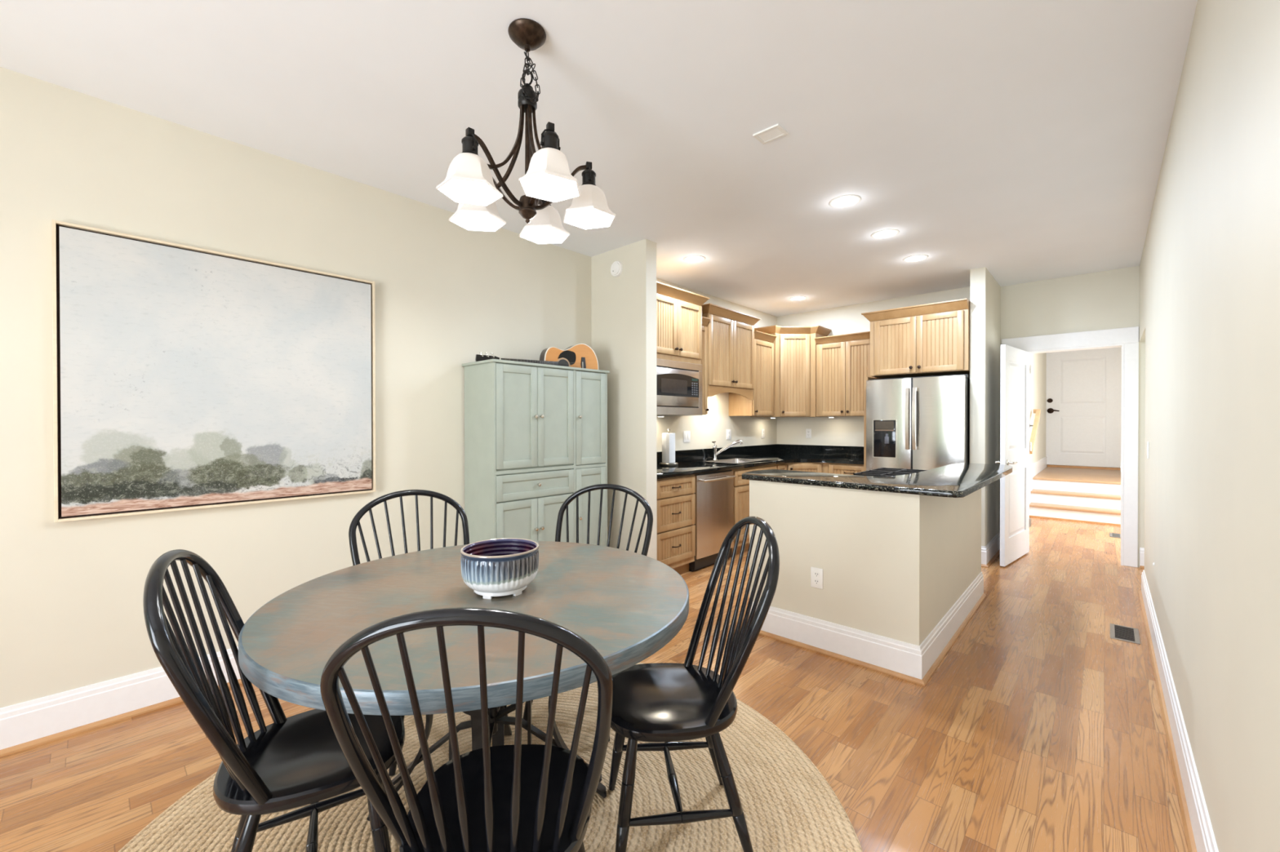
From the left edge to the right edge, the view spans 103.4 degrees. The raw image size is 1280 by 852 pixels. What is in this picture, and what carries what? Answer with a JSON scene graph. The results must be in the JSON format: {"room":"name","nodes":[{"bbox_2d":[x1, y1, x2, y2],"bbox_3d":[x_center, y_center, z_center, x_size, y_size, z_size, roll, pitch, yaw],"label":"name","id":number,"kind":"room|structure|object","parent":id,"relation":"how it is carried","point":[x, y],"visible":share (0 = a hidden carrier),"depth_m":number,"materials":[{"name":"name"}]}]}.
{"room":"dining room","nodes":[
{"label":"dining room","id":0,"kind":"room"},
{"bbox_2d":[0,66,777,707],"bbox_3d":[-1.354,-0.071,3.413,0.120,2.743,9.690,0,0,43],"label":"wall","id":1,"kind":"structure","parent":0,"point":[446,294],"depth_m":2.52,"materials":[{"name":"paint"}]},
{"bbox_2d":[0,646,242,756],"bbox_3d":[-2.440,1.218,2.128,0.032,0.182,6.014,0,0,43],"label":"baseboard","id":2,"kind":"structure","parent":1,"relation":"attached to","point":[28,724],"depth_m":2.18,"materials":[{"name":"white paint"}]},
{"bbox_2d":[51,219,375,522],"bbox_3d":[-2.020,-0.230,2.569,0.038,1.254,1.257,0,0,43],"label":"painting","id":3,"kind":"object","parent":1,"relation":"attached to","point":[185,377],"visible":1,"depth_m":2.44,"materials":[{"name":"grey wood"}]},
{"bbox_2d":[656,281,710,364],"bbox_3d":[0.211,-0.910,4.693,0.440,0.643,0.886,0,0,43],"label":"upper cabinet","id":4,"kind":"object","parent":1,"relation":"attached to","point":[678,311],"visible":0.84,"depth_m":4.58,"materials":[{"name":"brown wood"}]},
{"bbox_2d":[656,358,702,415],"bbox_3d":[0.199,-0.344,4.708,0.406,0.486,0.766,0,0,43],"label":"microwave","id":5,"kind":"object","parent":4,"relation":"attached to","point":[678,384],"visible":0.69,"depth_m":4.58,"materials":[{"name":"silver metal"}]},
{"bbox_2d":[683,431,690,442],"bbox_3d":[0.495,0.112,5.328,0.008,0.117,0.115,0,0,43],"label":"light switch","id":6,"kind":"object","parent":1,"relation":"attached to","point":[686,434],"visible":1,"depth_m":5.33,"materials":[{"name":"white plastic"}]},
{"bbox_2d":[700,316,711,414],"bbox_3d":[0.507,-0.589,5.074,0.362,0.955,0.185,0,0,43],"label":"upper cabinet","id":7,"kind":"object","parent":1,"relation":"attached to","point":[704,362],"visible":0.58,"depth_m":5.01,"materials":[{"name":"brown wood"}]},
{"bbox_2d":[726,429,731,439],"bbox_3d":[1.040,0.099,5.920,0.008,0.117,0.100,0,0,43],"label":"wall outlet","id":8,"kind":"object","parent":1,"relation":"attached to","point":[728,431],"visible":1,"depth_m":5.91,"materials":[{"name":"white plastic"}]},
{"bbox_2d":[702,303,760,399],"bbox_3d":[0.880,-0.750,5.457,0.390,0.915,0.996,0,0,43],"label":"upper cabinet","id":9,"kind":"object","parent":1,"relation":"attached to","point":[731,333],"visible":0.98,"depth_m":5.32,"materials":[{"name":"brown wood"}]},
{"bbox_2d":[728,330,777,416],"bbox_3d":[1.336,-0.595,5.975,0.362,0.955,0.488,0,0,43],"label":"upper cabinet","id":10,"kind":"object","parent":1,"relation":"attached to","point":[762,403],"visible":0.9,"depth_m":5.86,"materials":[{"name":"brown wood"}]},
{"bbox_2d":[657,444,863,464],"bbox_3d":[1.260,0.315,5.149,1.374,0.125,3.196,0,0,43],"label":"backsplash","id":11,"kind":"structure","parent":1,"relation":"attached to","point":[698,455],"depth_m":6.17,"materials":[{"name":"black stone"}]},
{"bbox_2d":[761,429,764,438],"bbox_3d":[1.586,0.097,6.513,0.008,0.117,0.072,0,0,43],"label":"wall outlet","id":12,"kind":"object","parent":1,"relation":"attached to","point":[762,430],"visible":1,"depth_m":6.51,"materials":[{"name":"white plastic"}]},
{"bbox_2d":[750,325,831,417],"bbox_3d":[1.857,-0.653,6.260,0.741,1.083,0.743,0,0,43],"label":"upper cabinet","id":13,"kind":"object","parent":1,"relation":"attached to","point":[794,347],"visible":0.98,"depth_m":6.10,"materials":[{"name":"brown wood"}]},
{"bbox_2d":[0,502,1188,851],"bbox_3d":[2.296,1.333,3.978,5.000,0.080,15.450,0,0,43],"label":"floor","id":14,"kind":"structure","parent":0,"point":[1038,729],"depth_m":2.12,"materials":[{"name":"brown wood"}]},
{"bbox_2d":[118,662,862,851],"bbox_3d":[-0.458,1.303,1.708,2.306,0.012,2.306,0,0,43],"label":"jute rug","id":15,"kind":"object","parent":14,"relation":"on","point":[788,805],"visible":0.29,"depth_m":1.74,"materials":[{"name":"beige wicker"}]},
{"bbox_2d":[142,549,404,851],"bbox_3d":[-0.916,0.800,1.338,0.530,0.994,0.513,0,0,-30],"label":"dining chair","id":16,"kind":"object","parent":15,"relation":"on","point":[297,761],"visible":0.83,"depth_m":1.27,"materials":[{"name":"black paint"}]},
{"bbox_2d":[348,489,469,776],"bbox_3d":[-0.918,0.796,2.169,0.513,0.994,0.530,0,0,-40],"label":"dining chair","id":17,"kind":"object","parent":15,"relation":"on","point":[355,522],"visible":0.21,"depth_m":2.30,"materials":[{"name":"black paint"}]},
{"bbox_2d":[238,541,688,821],"bbox_3d":[-0.510,0.923,1.729,1.350,0.747,1.350,0,0,43],"label":"dining table","id":18,"kind":"object","parent":15,"relation":"on","point":[628,605],"visible":0.7,"depth_m":1.44,"materials":[{"name":"grey wood"}]},
{"bbox_2d":[460,537,539,599],"bbox_3d":[-0.466,0.476,1.689,0.254,0.147,0.254,0,0,43],"label":"bowl","id":19,"kind":"object","parent":18,"relation":"on","point":[504,566],"visible":1,"depth_m":1.60,"materials":[{"name":"ceramic"}]},
{"bbox_2d":[320,607,613,851],"bbox_3d":[-0.313,0.801,1.100,0.513,0.994,0.530,0,0,-3],"label":"dining chair","id":20,"kind":"object","parent":15,"relation":"on","point":[517,797],"visible":1,"depth_m":0.94,"materials":[{"name":"black paint"}]},
{"bbox_2d":[522,484,653,742],"bbox_3d":[-0.243,0.794,2.345,0.513,0.994,0.530,0,0,19],"label":"dining chair","id":21,"kind":"object","parent":15,"relation":"on","point":[627,491],"visible":0.21,"depth_m":2.54,"materials":[{"name":"black paint"}]},
{"bbox_2d":[608,515,779,851],"bbox_3d":[0.142,0.798,1.626,0.530,0.994,0.513,0,0,-5],"label":"dining chair","id":22,"kind":"object","parent":15,"relation":"on","point":[664,706],"visible":0.98,"depth_m":1.55,"materials":[{"name":"black paint"}]},
{"bbox_2d":[462,359,609,546],"bbox_3d":[-0.720,0.436,3.692,0.415,1.725,1.020,0,0,43],"label":"tall cabinet","id":23,"kind":"object","parent":14,"relation":"on","point":[535,434],"visible":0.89,"depth_m":3.44,"materials":[{"name":"green paint"}]},
{"bbox_2d":[475,343,598,369],"bbox_3d":[-0.735,-0.450,3.698,0.952,0.357,0.121,0,0,-36],"label":"acoustic guitar","id":24,"kind":"object","parent":23,"relation":"on","point":[580,355],"visible":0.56,"depth_m":3.78,"materials":[{"name":"orange wood"}]},
{"bbox_2d":[657,474,695,574],"bbox_3d":[0.097,0.859,4.431,0.638,0.868,0.553,0,0,43],"label":"base cabinet","id":25,"kind":"object","parent":14,"relation":"on","point":[676,495],"visible":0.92,"depth_m":4.24,"materials":[{"name":"brown wood"}]},
{"bbox_2d":[688,470,736,571],"bbox_3d":[0.503,0.856,4.848,0.670,0.868,0.602,0,0,43],"label":"dishwasher","id":26,"kind":"object","parent":14,"relation":"on","point":[714,491],"visible":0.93,"depth_m":4.60,"materials":[{"name":"silver metal"}]},
{"bbox_2d":[732,464,776,554],"bbox_3d":[0.998,0.852,5.412,0.636,0.868,0.894,0,0,43],"label":"base cabinet","id":27,"kind":"object","parent":14,"relation":"on","point":[741,486],"visible":0.17,"depth_m":5.02,"materials":[{"name":"brown wood"}]},
{"bbox_2d":[776,462,828,473],"bbox_3d":[1.801,0.847,6.055,0.946,0.868,1.136,0,0,43],"label":"base cabinet","id":28,"kind":"object","parent":14,"relation":"on","point":[814,467],"visible":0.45,"depth_m":5.72,"materials":[{"name":"brown wood"}]},
{"bbox_2d":[657,444,863,479],"bbox_3d":[1.260,0.334,5.149,1.374,0.163,3.196,0,0,43],"label":"countertop","id":29,"kind":"structure","parent":28,"relation":"on","point":[690,462],"depth_m":5.71,"materials":[{"name":"black stone"}]},
{"bbox_2d":[659,429,678,466],"bbox_3d":[0.274,0.203,4.839,0.180,0.352,0.180,0,0,43],"label":"paper towel holder","id":30,"kind":"object","parent":29,"relation":"on","point":[661,464],"visible":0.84,"depth_m":4.78,"materials":[{"name":"metal"}]},
{"bbox_2d":[662,433,675,462],"bbox_3d":[0.274,0.208,4.839,0.126,0.280,0.126,0,0,43],"label":"paper towel roll","id":31,"kind":"object","parent":30,"relation":"on","point":[668,439],"visible":0.99,"depth_m":4.79,"materials":[{"name":"white paper"}]},
{"bbox_2d":[711,440,743,460],"bbox_3d":[0.961,0.262,5.549,0.342,0.225,0.065,0,0,10],"label":"faucet","id":32,"kind":"object","parent":29,"relation":"on","point":[715,453],"visible":1,"depth_m":5.55,"materials":[{"name":"silver metal"}]},
{"bbox_2d":[702,458,766,463],"bbox_3d":[1.025,0.468,5.434,0.409,0.192,0.659,0,0,43],"label":"sink","id":33,"kind":"object","parent":29,"relation":"in","point":[727,460],"visible":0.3,"depth_m":5.64,"materials":[{"name":"silver metal"}]},
{"bbox_2d":[828,462,863,475],"bbox_3d":[2.470,0.848,5.766,0.426,0.868,0.656,0,0,43],"label":"base cabinet","id":34,"kind":"object","parent":14,"relation":"on","point":[833,468],"visible":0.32,"depth_m":5.56,"materials":[{"name":"brown wood"}]},
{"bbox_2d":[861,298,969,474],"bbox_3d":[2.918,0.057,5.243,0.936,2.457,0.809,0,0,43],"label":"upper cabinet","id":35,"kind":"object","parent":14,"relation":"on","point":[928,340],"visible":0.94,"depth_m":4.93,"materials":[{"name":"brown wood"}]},
{"bbox_2d":[866,373,969,472],"bbox_3d":[2.888,0.392,5.166,0.865,1.748,0.871,0,0,43],"label":"refrigerator","id":36,"kind":"object","parent":14,"relation":"on","point":[922,423],"visible":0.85,"depth_m":4.84,"materials":[{"name":"silver metal"}]},
{"bbox_2d":[1029,456,1120,525],"bbox_3d":[7.106,0.918,7.363,2.090,0.700,3.350,0,0,43],"label":"staircase","id":37,"kind":"structure","parent":14,"relation":"on","point":[1082,482],"depth_m":7.05,"materials":[{"name":"white paint"}]},
{"bbox_2d":[1109,533,1120,537],"bbox_3d":[5.548,1.275,5.891,0.108,0.006,0.270,0,0,43],"label":"floor vent","id":38,"kind":"object","parent":14,"relation":"in","point":[1111,535],"visible":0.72,"depth_m":5.90,"materials":[{"name":"grey metal"}]},
{"bbox_2d":[1110,623,1140,644],"bbox_3d":[3.024,1.294,3.155,0.132,0.006,0.295,0,0,43],"label":"floor vent","id":39,"kind":"object","parent":14,"relation":"in","point":[1125,633],"visible":1,"depth_m":3.15,"materials":[{"name":"metal"}]},
{"bbox_3d":[1.646,0.845,3.639,0.868,0.902,1.624,0,0,43],"label":"cabinet","id":40,"kind":"object","parent":14,"relation":"on","visible":0},
{"bbox_2d":[853,467,925,476],"bbox_3d":[1.851,0.363,3.681,0.400,0.060,0.680,0,0,43],"label":"cooktop","id":41,"kind":"object","parent":40,"relation":"in","point":[881,472],"visible":0.46,"depth_m":3.71,"materials":[{"name":"metal"}]},
{"bbox_2d":[0,0,1197,316],"bbox_3d":[2.293,-1.500,3.961,5.000,0.100,15.450,0,0,43],"label":"ceiling","id":42,"kind":"structure","parent":0,"point":[1023,141],"depth_m":2.27,"materials":[{"name":"paint"}]},
{"bbox_2d":[435,17,615,244],"bbox_3d":[-0.417,-1.091,1.835,0.633,0.686,0.612,0,0,43],"label":"chandelier","id":43,"kind":"object","parent":42,"relation":"hanging from","point":[468,182],"visible":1,"depth_m":1.81,"materials":[{"name":"white glass"}]},
{"bbox_2d":[461,127,478,155],"bbox_3d":[-0.566,-0.936,1.683,0.074,0.103,0.074,0,0,43],"label":"socket","id":44,"kind":"object","parent":43,"relation":"attached to","point":[470,142],"depth_m":1.66,"materials":[{"name":"metal"}]},
{"bbox_2d":[540,121,560,151],"bbox_3d":[-0.293,-0.936,1.654,0.074,0.103,0.074,0,0,43],"label":"socket","id":45,"kind":"object","parent":43,"relation":"attached to","point":[549,141],"depth_m":1.63,"materials":[{"name":"metal"}]},
{"bbox_2d":[582,161,595,186],"bbox_3d":[-0.192,-0.937,1.902,0.074,0.103,0.074,0,0,43],"label":"socket","id":46,"kind":"object","parent":43,"relation":"attached to","point":[588,175],"depth_m":1.88,"materials":[{"name":"metal"}]},
{"bbox_2d":[683,255,705,262],"bbox_3d":[0.472,-1.447,4.385,0.192,0.006,0.192,0,0,43],"label":"recessed light","id":47,"kind":"object","parent":42,"relation":"in","point":[691,259],"visible":1,"depth_m":4.39,"materials":[{"name":"white plastic"}]},
{"bbox_2d":[752,123,788,144],"bbox_3d":[0.642,-1.435,2.487,0.137,0.008,0.104,0,0,43],"label":"ceiling vent","id":48,"kind":"object","parent":42,"relation":"in","point":[772,133],"visible":1,"depth_m":2.48,"materials":[{"name":"white plastic"}]},
{"bbox_2d":[789,296,807,300],"bbox_3d":[1.806,-1.457,5.774,0.192,0.006,0.192,0,0,43],"label":"recessed light","id":49,"kind":"object","parent":42,"relation":"in","point":[796,298],"visible":1,"depth_m":5.77,"materials":[{"name":"white plastic"}]},
{"bbox_2d":[829,195,861,208],"bbox_3d":[1.318,-1.441,3.250,0.192,0.006,0.192,0,0,43],"label":"recessed light","id":50,"kind":"object","parent":42,"relation":"in","point":[845,201],"visible":1,"depth_m":3.25,"materials":[{"name":"white plastic"}]},
{"bbox_2d":[871,229,899,239],"bbox_3d":[1.847,-1.445,3.810,0.192,0.006,0.192,0,0,43],"label":"recessed light","id":51,"kind":"object","parent":42,"relation":"in","point":[886,233],"visible":1,"depth_m":3.81,"materials":[{"name":"white plastic"}]},
{"bbox_2d":[902,254,928,262],"bbox_3d":[2.385,-1.449,4.374,0.192,0.006,0.192,0,0,43],"label":"recessed light","id":52,"kind":"object","parent":42,"relation":"in","point":[916,258],"visible":1,"depth_m":4.37,"materials":[{"name":"white plastic"}]},
{"bbox_2d":[591,239,657,559],"bbox_3d":[-0.142,-0.077,4.176,0.631,2.743,0.125,0,0,43],"label":"wall","id":53,"kind":"structure","parent":0,"point":[624,307],"depth_m":4.04,"materials":[{"name":"paint"}]},
{"bbox_2d":[610,261,622,277],"bbox_3d":[-0.198,-1.279,4.110,0.128,0.128,0.034,0,0,43],"label":"smoke detector","id":54,"kind":"object","parent":53,"relation":"attached to","point":[616,268],"visible":1,"depth_m":4.09,"materials":[{"name":"white plastic"}]},
{"bbox_2d":[749,480,981,645],"bbox_3d":[1.653,0.819,3.549,0.981,0.955,1.747,0,0,43],"label":"wall","id":55,"kind":"structure","parent":0,"point":[893,565],"depth_m":2.84,"materials":[{"name":"paint"}]},
{"bbox_2d":[810,566,822,589],"bbox_3d":[1.026,0.882,2.933,0.072,0.117,0.008,0,0,43],"label":"wall outlet","id":56,"kind":"object","parent":55,"relation":"attached to","point":[816,574],"visible":1,"depth_m":2.93,"materials":[{"name":"white plastic"}]},
{"bbox_2d":[813,571,819,577],"bbox_3d":[1.024,0.861,2.932,0.033,0.033,0.002,0,0,43],"label":"receptacle","id":57,"kind":"object","parent":56,"relation":"attached to","point":[816,574],"depth_m":2.93,"materials":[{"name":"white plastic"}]},
{"bbox_2d":[813,578,819,584],"bbox_3d":[1.024,0.903,2.932,0.033,0.033,0.002,0,0,43],"label":"receptacle","id":58,"kind":"object","parent":56,"relation":"attached to","point":[816,581],"depth_m":2.93,"materials":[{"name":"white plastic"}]},
{"bbox_2d":[750,572,986,686],"bbox_3d":[1.660,1.206,3.523,0.998,0.182,1.779,0,0,43],"label":"baseboard","id":59,"kind":"structure","parent":55,"relation":"attached to","point":[912,663],"depth_m":2.84,"materials":[{"name":"white paint"}]},
{"bbox_2d":[742,462,1013,497],"bbox_3d":[1.759,0.324,3.611,1.300,0.032,2.068,0,0,43],"label":"countertop","id":60,"kind":"structure","parent":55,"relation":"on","point":[957,480],"depth_m":2.97,"materials":[{"name":"black stone"}]},
{"bbox_2d":[776,286,969,446],"bbox_3d":[2.826,-0.092,6.110,2.378,2.743,0.339,0,0,43],"label":"wall","id":61,"kind":"structure","parent":0,"point":[845,431],"depth_m":6.23,"materials":[{"name":"paint"}]},
{"bbox_2d":[805,429,811,438],"bbox_3d":[2.163,0.097,6.485,0.072,0.117,0.008,0,0,43],"label":"wall outlet","id":62,"kind":"object","parent":61,"relation":"attached to","point":[808,432],"visible":1,"depth_m":6.48,"materials":[{"name":"white plastic"}]},
{"bbox_2d":[814,331,880,417],"bbox_3d":[2.464,-0.583,5.945,0.686,0.939,0.384,0,0,43],"label":"upper cabinet","id":63,"kind":"object","parent":61,"relation":"attached to","point":[842,361],"visible":0.84,"depth_m":5.85,"materials":[{"name":"brown wood"}]},
{"bbox_2d":[969,266,1000,546],"bbox_3d":[3.426,-0.086,5.007,0.119,2.743,0.909,0,0,43],"label":"wall pillar","id":64,"kind":"structure","parent":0,"point":[984,290],"depth_m":4.71,"materials":[{"name":"paint"}]},
{"bbox_2d":[981,531,999,568],"bbox_3d":[3.421,1.195,4.985,0.151,0.182,0.921,0,0,43],"label":"baseboard","id":65,"kind":"structure","parent":64,"relation":"attached to","point":[991,550],"depth_m":4.79,"materials":[{"name":"white paint"}]},
{"bbox_2d":[1029,352,1046,477],"bbox_3d":[5.726,-0.103,7.490,0.120,2.743,5.621,0,0,43],"label":"wall","id":66,"kind":"structure","parent":0,"point":[1037,379],"depth_m":8.23,"materials":[{"name":"paint"}]},
{"bbox_2d":[1029,408,1040,454],"bbox_3d":[5.401,0.059,6.970,0.108,0.605,1.180,0,0,43],"label":"handrail","id":67,"kind":"object","parent":66,"relation":"attached to","point":[1037,411],"visible":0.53,"depth_m":6.96,"materials":[{"name":"brown wood"}]},
{"bbox_2d":[1000,266,1145,567],"bbox_3d":[4.610,-0.085,4.617,2.270,2.743,0.120,0,0,43],"label":"wall","id":68,"kind":"structure","parent":0,"point":[1108,300],"depth_m":4.84,"materials":[{"name":"paint"}]},
{"bbox_2d":[995,344,1031,566],"bbox_3d":[3.602,0.267,4.873,0.826,2.015,0.156,0,0,-43],"label":"door","id":69,"kind":"structure","parent":68,"relation":"in","point":[1015,444],"depth_m":4.78,"materials":[{"name":"white paint"}]},
{"bbox_2d":[1001,326,1138,567],"bbox_3d":[4.198,0.190,4.989,1.021,2.190,0.152,0,0,43],"label":"door frame","id":70,"kind":"structure","parent":68,"relation":"attached to","point":[1129,336],"depth_m":4.64,"materials":[{"name":"white paint"}]},
{"bbox_2d":[1046,346,1120,495],"bbox_3d":[8.351,-0.113,8.704,2.340,2.743,0.280,0,0,43],"label":"wall","id":71,"kind":"structure","parent":0,"point":[1120,347],"depth_m":8.98,"materials":[{"name":"paint"}]},
{"bbox_2d":[1045,346,1121,467],"bbox_3d":[7.816,-0.317,8.921,1.035,2.050,0.121,0,0,43],"label":"door","id":72,"kind":"structure","parent":71,"relation":"in","point":[1084,387],"depth_m":8.92,"materials":[{"name":"white paint"}]},
{"bbox_2d":[1139,0,1279,851],"bbox_3d":[1.296,-0.060,0.988,0.120,2.743,9.709,0,0,43],"label":"wall","id":73,"kind":"structure","parent":0,"point":[1210,264],"depth_m":1.33,"materials":[{"name":"paint"}]},
{"bbox_2d":[1146,441,1149,458],"bbox_3d":[3.558,0.169,3.542,0.008,0.117,0.072,0,0,43],"label":"light switch","id":74,"kind":"object","parent":73,"relation":"attached to","point":[1148,442],"visible":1,"depth_m":3.52,"materials":[{"name":"white plastic"}]},
{"bbox_2d":[1137,569,1218,851],"bbox_3d":[0.967,1.223,0.749,0.032,0.182,8.600,0,0,43],"label":"baseboard","id":75,"kind":"structure","parent":73,"relation":"attached to","point":[1199,834],"depth_m":1.91,"materials":[{"name":"white paint"}]},
{"bbox_3d":[4.597,-0.079,3.692,1.076,2.743,1.260,0,0,43],"label":"wall","id":76,"kind":"structure","parent":0,"visible":0},
{"bbox_2d":[1139,547,1144,568],"bbox_3d":[4.929,1.198,4.228,1.065,0.182,0.032,0,0,43],"label":"baseboard","id":77,"kind":"structure","parent":76,"relation":"attached to","point":[1141,549],"depth_m":4.58,"materials":[{"name":"white paint"}]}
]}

